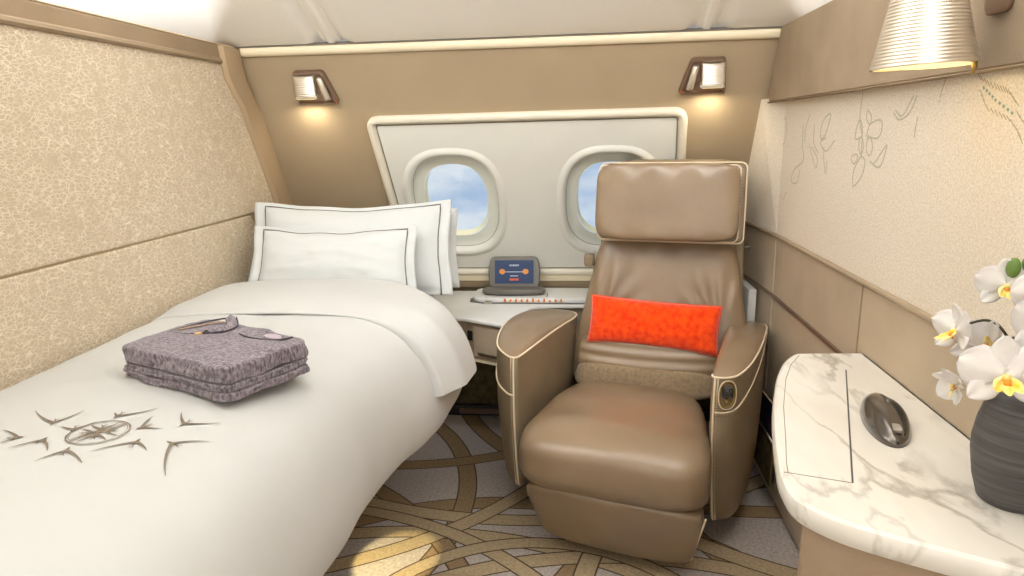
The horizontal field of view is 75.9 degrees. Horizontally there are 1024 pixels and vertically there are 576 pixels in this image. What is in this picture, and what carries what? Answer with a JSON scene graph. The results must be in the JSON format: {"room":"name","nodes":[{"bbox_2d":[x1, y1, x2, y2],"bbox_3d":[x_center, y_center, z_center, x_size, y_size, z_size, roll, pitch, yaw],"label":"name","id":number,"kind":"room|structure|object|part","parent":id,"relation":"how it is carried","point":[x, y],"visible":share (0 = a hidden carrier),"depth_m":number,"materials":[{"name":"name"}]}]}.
{"room":"aircraft cabin","nodes":[
{"label":"aircraft cabin","id":0,"kind":"room"},
{"bbox_2d":[0,0,273,390],"bbox_3d":[-1.091,0.285,0.841,0.080,1.482,4.471,0,13,6],"label":"wall","id":1,"kind":"structure","parent":0,"point":[132,179],"depth_m":1.58,"materials":[{"name":"beige fabric"}]},
{"bbox_3d":[-1.139,-0.332,0.375,0.080,0.060,3.747,0,13,6],"label":"cap rail","id":2,"kind":"part","parent":1,"relation":"part of","materials":[{"name":"brown leather"}]},
{"bbox_3d":[-1.063,0.540,0.925,0.020,0.906,4.421,0,13,6],"label":"panel","id":3,"kind":"part","parent":1,"relation":"part of","materials":[{"name":"beige fabric"}]},
{"bbox_3d":[-1.103,-0.088,0.528,0.020,0.493,3.936,0,13,6],"label":"panel","id":4,"kind":"part","parent":1,"relation":"part of","materials":[{"name":"beige fabric"}]},
{"bbox_2d":[217,45,292,204],"bbox_3d":[-0.883,-0.280,2.566,0.050,1.174,0.755,0,13,6],"label":"trim","id":5,"kind":"structure","parent":1,"relation":"attached to","point":[232,66],"depth_m":2.28,"materials":[{"name":"beige"}]},
{"bbox_2d":[42,0,831,48],"bbox_3d":[-0.290,-0.679,0.090,4.600,0.727,4.030,0,13,6],"label":"ceiling","id":6,"kind":"structure","parent":0,"point":[235,23],"depth_m":1.98,"materials":[{"name":"white"}]},
{"bbox_3d":[-1.301,-0.975,1.451,1.225,0.707,1.464,0,13,6],"label":"panel","id":7,"kind":"part","parent":6,"relation":"part of","materials":[{"name":"white"}]},
{"bbox_3d":[-0.075,-0.971,1.322,1.145,0.707,1.464,0,13,6],"label":"panel","id":8,"kind":"part","parent":6,"relation":"part of","materials":[{"name":"white"}]},
{"bbox_3d":[1.125,-0.968,1.196,1.171,0.707,1.464,0,13,6],"label":"panel","id":9,"kind":"part","parent":6,"relation":"part of","materials":[{"name":"white"}]},
{"bbox_2d":[239,38,778,290],"bbox_3d":[0.066,-0.285,2.532,2.800,1.206,0.649,0,13,6],"label":"wall","id":10,"kind":"structure","parent":0,"point":[325,154],"depth_m":2.20,"materials":[{"name":"beige paint"}]},
{"bbox_2d":[292,69,339,104],"bbox_3d":[-0.673,-0.683,2.234,0.146,0.112,0.080,0,13,6],"label":"reading lamp","id":11,"kind":"object","parent":10,"relation":"attached to","point":[311,87],"visible":1,"depth_m":2.22,"materials":[{"name":"brown metal"}]},
{"bbox_3d":[-0.701,-0.687,2.224,0.078,0.078,0.055,0,13,6],"label":"lamp shade","id":12,"kind":"part","parent":11,"relation":"part of","materials":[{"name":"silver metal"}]},
{"bbox_2d":[403,148,506,255],"bbox_3d":[-0.214,-0.318,2.519,0.392,0.434,0.242,0,13,6],"label":"window","id":13,"kind":"structure","parent":10,"relation":"in","point":[419,166],"depth_m":2.48,"materials":[{"name":"white plastic"}]},
{"bbox_2d":[238,26,781,56],"bbox_3d":[-0.039,-0.784,2.090,1.740,0.038,0.022,0,13,6],"label":"trim","id":14,"kind":"structure","parent":10,"relation":"attached to","point":[715,33],"depth_m":2.08,"materials":[{"name":"beige plastic"}]},
{"bbox_2d":[459,281,589,286],"bbox_3d":[0.034,-0.022,2.756,1.730,0.037,0.026,0,13,6],"label":"trim","id":15,"kind":"structure","parent":10,"relation":"attached to","point":[462,283],"depth_m":2.74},
{"bbox_2d":[459,275,591,280],"bbox_3d":[0.031,-0.047,2.731,1.730,0.033,0.027,0,13,6],"label":"trim","id":16,"kind":"structure","parent":10,"relation":"attached to","point":[461,277],"depth_m":2.71,"materials":[{"name":"beige plastic"}]},
{"bbox_2d":[367,107,687,274],"bbox_3d":[0.079,-0.331,2.473,1.146,0.646,0.356,0,13,6],"label":"window panel","id":17,"kind":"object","parent":10,"relation":"attached to","point":[529,150],"depth_m":2.33,"materials":[{"name":"beige plastic"}]},
{"bbox_2d":[434,278,756,365],"bbox_3d":[0.230,0.097,2.491,1.257,0.268,0.499,0,13,6],"label":"side table","id":18,"kind":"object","parent":10,"relation":"attached to","point":[480,315],"depth_m":2.48,"materials":[{"name":"grey"}]},
{"bbox_2d":[467,330,472,340],"bbox_3d":[-0.153,0.173,2.384,0.022,0.037,0.006,7,16,31],"label":"socket","id":19,"kind":"object","parent":18,"relation":"attached to","point":[469,332],"depth_m":2.38,"materials":[{"name":"black plastic"}]},
{"bbox_3d":[-0.084,0.197,2.345,0.125,0.115,0.005,7,16,31],"label":"drawer","id":20,"kind":"part","parent":18,"relation":"part of","materials":[{"name":"beige plastic"}]},
{"bbox_3d":[-0.077,0.244,2.344,0.098,0.008,0.009,7,16,31],"label":"handle","id":21,"kind":"part","parent":18,"relation":"part of","materials":[{"name":"brown wood"}]},
{"bbox_2d":[434,291,584,327],"bbox_3d":[0.224,0.077,2.487,1.245,0.013,0.499,0,13,6],"label":"countertop","id":22,"kind":"structure","parent":18,"relation":"on","point":[459,305],"depth_m":2.49,"materials":[{"name":"white stone"}]},
{"bbox_2d":[482,256,545,294],"bbox_3d":[0.007,-0.049,2.632,0.255,0.143,0.106,0,13,5],"label":"tablet","id":23,"kind":"object","parent":18,"relation":"on","point":[508,275],"visible":1,"depth_m":2.64,"materials":[{"name":"grey plastic"}]},
{"bbox_2d":[557,145,654,254],"bbox_3d":[0.364,-0.316,2.459,0.392,0.434,0.242,0,13,6],"label":"window","id":24,"kind":"structure","parent":10,"relation":"in","point":[573,231],"depth_m":2.44,"materials":[{"name":"white plastic"}]},
{"bbox_2d":[679,56,725,94],"bbox_3d":[0.613,-0.679,2.099,0.146,0.112,0.080,0,13,6],"label":"reading lamp","id":25,"kind":"object","parent":10,"relation":"attached to","point":[703,75],"visible":1,"depth_m":2.08,"materials":[{"name":"brown metal"}]},
{"bbox_3d":[0.638,-0.683,2.083,0.078,0.078,0.055,0,13,6],"label":"lamp shade","id":26,"kind":"part","parent":25,"relation":"part of","materials":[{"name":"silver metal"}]},
{"bbox_2d":[323,415,798,575],"bbox_3d":[-0.211,1.041,0.893,4.600,0.050,4.800,0,13,6],"label":"floor","id":27,"kind":"structure","parent":0,"point":[453,507],"depth_m":2.00,"materials":[{"name":"carpet"}]},
{"bbox_2d":[496,159,767,562],"bbox_3d":[0.350,0.171,2.023,0.837,1.071,0.905,3,14,18],"label":"armchair","id":28,"kind":"object","parent":27,"relation":"on","point":[623,459],"visible":0.94,"depth_m":1.99,"materials":[{"name":"brown leather"}]},
{"bbox_3d":[0.079,0.347,2.229,0.212,0.460,0.539,3,14,18],"label":"arm","id":29,"kind":"part","parent":28,"relation":"part of","materials":[{"name":"beige leather"}]},
{"bbox_2d":[519,382,711,511],"bbox_3d":[0.322,0.429,1.925,0.516,0.218,0.592,3,14,18],"label":"seat cushion","id":30,"kind":"object","parent":28,"relation":"on","point":[588,446],"depth_m":1.71,"materials":[{"name":"beige leather"}]},
{"bbox_2d":[587,294,722,355],"bbox_3d":[0.452,0.116,2.108,0.422,0.164,0.095,3,14,18],"label":"cushion","id":31,"kind":"object","parent":28,"relation":"on","point":[688,327],"visible":0.99,"depth_m":2.07,"materials":[{"name":"orange fabric"}]},
{"bbox_3d":[0.511,0.061,2.224,0.575,0.500,0.259,3,14,18],"label":"backrest","id":32,"kind":"part","parent":28,"relation":"part of","materials":[{"name":"beige leather"}]},
{"bbox_3d":[0.521,-0.281,2.160,0.470,0.262,0.076,3,14,18],"label":"headrest plate","id":33,"kind":"part","parent":28,"relation":"part of","materials":[{"name":"beige leather"}]},
{"bbox_2d":[719,382,735,408],"bbox_3d":[0.573,0.285,1.750,0.045,0.076,0.010,-2,13,-5],"label":"control panel","id":34,"kind":"object","parent":28,"relation":"on","point":[727,390],"depth_m":1.75,"materials":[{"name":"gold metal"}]},
{"bbox_3d":[0.696,0.388,2.021,0.127,0.470,0.556,5,15,24],"label":"arm","id":35,"kind":"part","parent":28,"relation":"part of","materials":[{"name":"beige leather"}]},
{"bbox_2d":[772,353,1023,575],"bbox_3d":[0.570,0.580,1.138,0.332,0.700,0.849,0,13,6],"label":"console","id":36,"kind":"object","parent":27,"relation":"on","point":[864,506],"visible":0.99,"depth_m":0.91,"materials":[{"name":"white stone"}]},
{"bbox_2d":[860,392,911,447],"bbox_3d":[0.631,0.211,1.109,0.072,0.030,0.208,4,14,21],"label":"pod","id":37,"kind":"object","parent":36,"relation":"on","point":[882,416],"visible":1,"depth_m":1.08,"materials":[{"name":"grey metal"}]},
{"bbox_2d":[970,391,1023,513],"bbox_3d":[0.658,0.206,0.854,0.102,0.154,0.102,0,13,6],"label":"vase","id":38,"kind":"object","parent":36,"relation":"on","point":[997,433],"visible":0.79,"depth_m":0.83,"materials":[{"name":"black ceramic"}]},
{"bbox_2d":[931,258,1023,404],"bbox_3d":[0.622,0.120,0.802,0.188,0.307,0.128,5,15,25],"label":"orchid spray","id":39,"kind":"object","parent":38,"relation":"in","point":[989,363],"visible":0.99,"depth_m":0.81,"materials":[{"name":"white plant"}]},
{"bbox_3d":[0.579,0.130,0.868,0.026,0.051,0.047,0,13,6],"label":"flower","id":40,"kind":"part","parent":39,"relation":"part of","materials":[{"name":"white plant"}]},
{"bbox_3d":[0.566,0.050,0.843,0.014,0.061,0.072,-1,13,-1],"label":"flower","id":41,"kind":"part","parent":39,"relation":"part of","materials":[{"name":"white plant"}]},
{"bbox_3d":[0.608,0.077,0.850,0.026,0.073,0.067,-9,15,-29],"label":"flower","id":42,"kind":"part","parent":39,"relation":"part of","materials":[{"name":"white plant"}]},
{"bbox_3d":[0.618,0.150,0.863,0.095,0.221,0.020,4,14,19],"label":"stem","id":43,"kind":"part","parent":39,"relation":"part of","materials":[{"name":"brown"}]},
{"bbox_3d":[0.584,0.098,0.775,0.091,0.079,0.046,0,13,6],"label":"flower","id":44,"kind":"part","parent":39,"relation":"part of","materials":[{"name":"white plant"}]},
{"bbox_3d":[0.618,-0.008,0.821,0.069,0.058,0.011,5,15,26],"label":"flower","id":45,"kind":"part","parent":39,"relation":"part of","materials":[{"name":"white plant"}]},
{"bbox_3d":[0.643,0.005,0.791,0.080,0.067,0.024,0,13,6],"label":"flower","id":46,"kind":"part","parent":39,"relation":"part of","materials":[{"name":"white plant"}]},
{"bbox_3d":[0.639,0.043,0.760,0.102,0.085,0.012,7,16,32],"label":"flower","id":47,"kind":"part","parent":39,"relation":"part of","materials":[{"name":"white plant"}]},
{"bbox_3d":[-0.700,0.661,1.468,0.575,0.405,2.030,0,13,6],"label":"frame","id":48,"kind":"object","parent":27,"relation":"on","visible":0},
{"bbox_3d":[-0.657,0.330,1.416,0.659,0.250,1.980,0,13,6],"label":"mattress","id":49,"kind":"object","parent":48,"relation":"on","visible":0},
{"bbox_2d":[0,279,476,575],"bbox_3d":[-0.584,0.337,1.241,0.848,0.362,1.768,0,13,6],"label":"duvet","id":50,"kind":"object","parent":49,"relation":"on","point":[105,471],"visible":0.95,"depth_m":1.11,"materials":[{"name":"white fabric"}]},
{"bbox_2d":[123,357,309,401],"bbox_3d":[-0.569,0.148,1.276,0.329,0.037,0.214,6,15,29],"label":"trousers","id":51,"kind":"object","parent":50,"relation":"on","point":[279,374],"visible":0.44,"depth_m":1.18,"materials":[{"name":"grey fabric"}]},
{"bbox_2d":[122,315,308,383],"bbox_3d":[-0.570,0.111,1.268,0.324,0.053,0.216,6,15,29],"label":"shirt","id":52,"kind":"object","parent":51,"relation":"on","point":[214,351],"visible":1,"depth_m":1.21,"materials":[{"name":"grey fabric"}]},
{"bbox_2d":[249,225,416,288],"bbox_3d":[-0.570,-0.087,2.104,0.561,0.221,0.135,0,13,6],"label":"pillow","id":53,"kind":"object","parent":49,"relation":"on","point":[383,253],"visible":0.8,"depth_m":2.06,"materials":[{"name":"white fabric"}]},
{"bbox_2d":[248,199,452,294],"bbox_3d":[-0.538,-0.136,2.194,0.704,0.304,0.166,0,13,6],"label":"pillow","id":54,"kind":"object","parent":49,"relation":"on","point":[432,219],"visible":0.41,"depth_m":2.15,"materials":[{"name":"white fabric"}]},
{"bbox_2d":[449,208,459,287],"bbox_3d":[-0.459,-0.139,2.278,0.571,0.268,0.168,0,13,6],"label":"pillow","id":55,"kind":"object","parent":49,"relation":"on","point":[454,211],"visible":0.04,"depth_m":2.23,"materials":[{"name":"grey fabric"}]},
{"bbox_2d":[455,362,710,407],"bbox_3d":[0.031,0.307,2.805,1.762,0.458,0.030,0,13,6],"label":"wall","id":56,"kind":"structure","parent":0,"point":[482,387],"depth_m":2.83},
{"bbox_2d":[448,403,709,420],"bbox_3d":[0.033,0.528,2.824,1.762,0.045,0.040,0,13,6],"label":"baseboard","id":57,"kind":"structure","parent":56,"relation":"attached to","point":[484,409],"depth_m":2.83,"materials":[{"name":"black plastic"}]},
{"bbox_2d":[743,0,1023,549],"bbox_3d":[0.703,0.280,0.702,0.106,1.480,4.571,0,13,6],"label":"wall","id":58,"kind":"structure","parent":0,"point":[876,202],"depth_m":1.35,"materials":[{"name":"fabric"}]},
{"bbox_3d":[0.878,0.143,2.583,0.036,0.828,0.832,0,13,4],"label":"padded panel","id":59,"kind":"part","parent":58,"relation":"part of","materials":[{"name":"beige leather"}]},
{"bbox_2d":[754,419,774,490],"bbox_3d":[0.831,0.519,2.192,0.028,0.169,0.310,0,13,6],"label":"pocket","id":60,"kind":"object","parent":58,"relation":"attached to","point":[763,456],"visible":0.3,"depth_m":2.11,"materials":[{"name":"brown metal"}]},
{"bbox_2d":[759,389,772,437],"bbox_3d":[0.830,0.456,2.178,0.007,0.248,0.261,0,13,6],"label":"magazine","id":61,"kind":"object","parent":60,"relation":"in","point":[766,403],"visible":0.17,"depth_m":2.12,"materials":[{"name":"black paper"}]},
{"bbox_3d":[0.841,-0.419,2.228,0.041,0.423,0.383,-1,13,1],"label":"fabric panel","id":62,"kind":"part","parent":58,"relation":"part of","materials":[{"name":"beige fabric"}]},
{"bbox_3d":[0.654,0.214,0.499,0.045,0.014,4.001,0,13,6],"label":"rail","id":63,"kind":"part","parent":58,"relation":"part of","materials":[{"name":"beige leather"}]},
{"bbox_3d":[0.668,0.670,0.390,0.020,0.828,3.680,0,13,6],"label":"padded panel","id":64,"kind":"part","parent":58,"relation":"part of","materials":[{"name":"beige leather"}]},
{"bbox_3d":[0.660,0.055,0.254,0.020,0.423,3.700,0,13,6],"label":"fabric panel","id":65,"kind":"part","parent":58,"relation":"part of","materials":[{"name":"beige fabric"}]},
{"bbox_2d":[869,0,1013,73],"bbox_3d":[0.617,-0.416,0.939,0.171,0.216,0.139,7,16,31],"label":"wall lamp","id":66,"kind":"object","parent":58,"relation":"attached to","point":[915,34],"visible":1,"depth_m":0.92,"materials":[{"name":"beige metal"}]},
{"bbox_3d":[0.654,-0.315,0.930,0.008,0.023,0.009,-5,14,-16],"label":"switch pull","id":67,"kind":"part","parent":66,"relation":"part of","materials":[{"name":"gold metal"}]},
{"bbox_3d":[0.697,-0.443,0.931,0.012,0.100,0.060,0,13,6],"label":"wall plate","id":68,"kind":"part","parent":66,"relation":"part of","materials":[{"name":"brown metal"}]}
]}

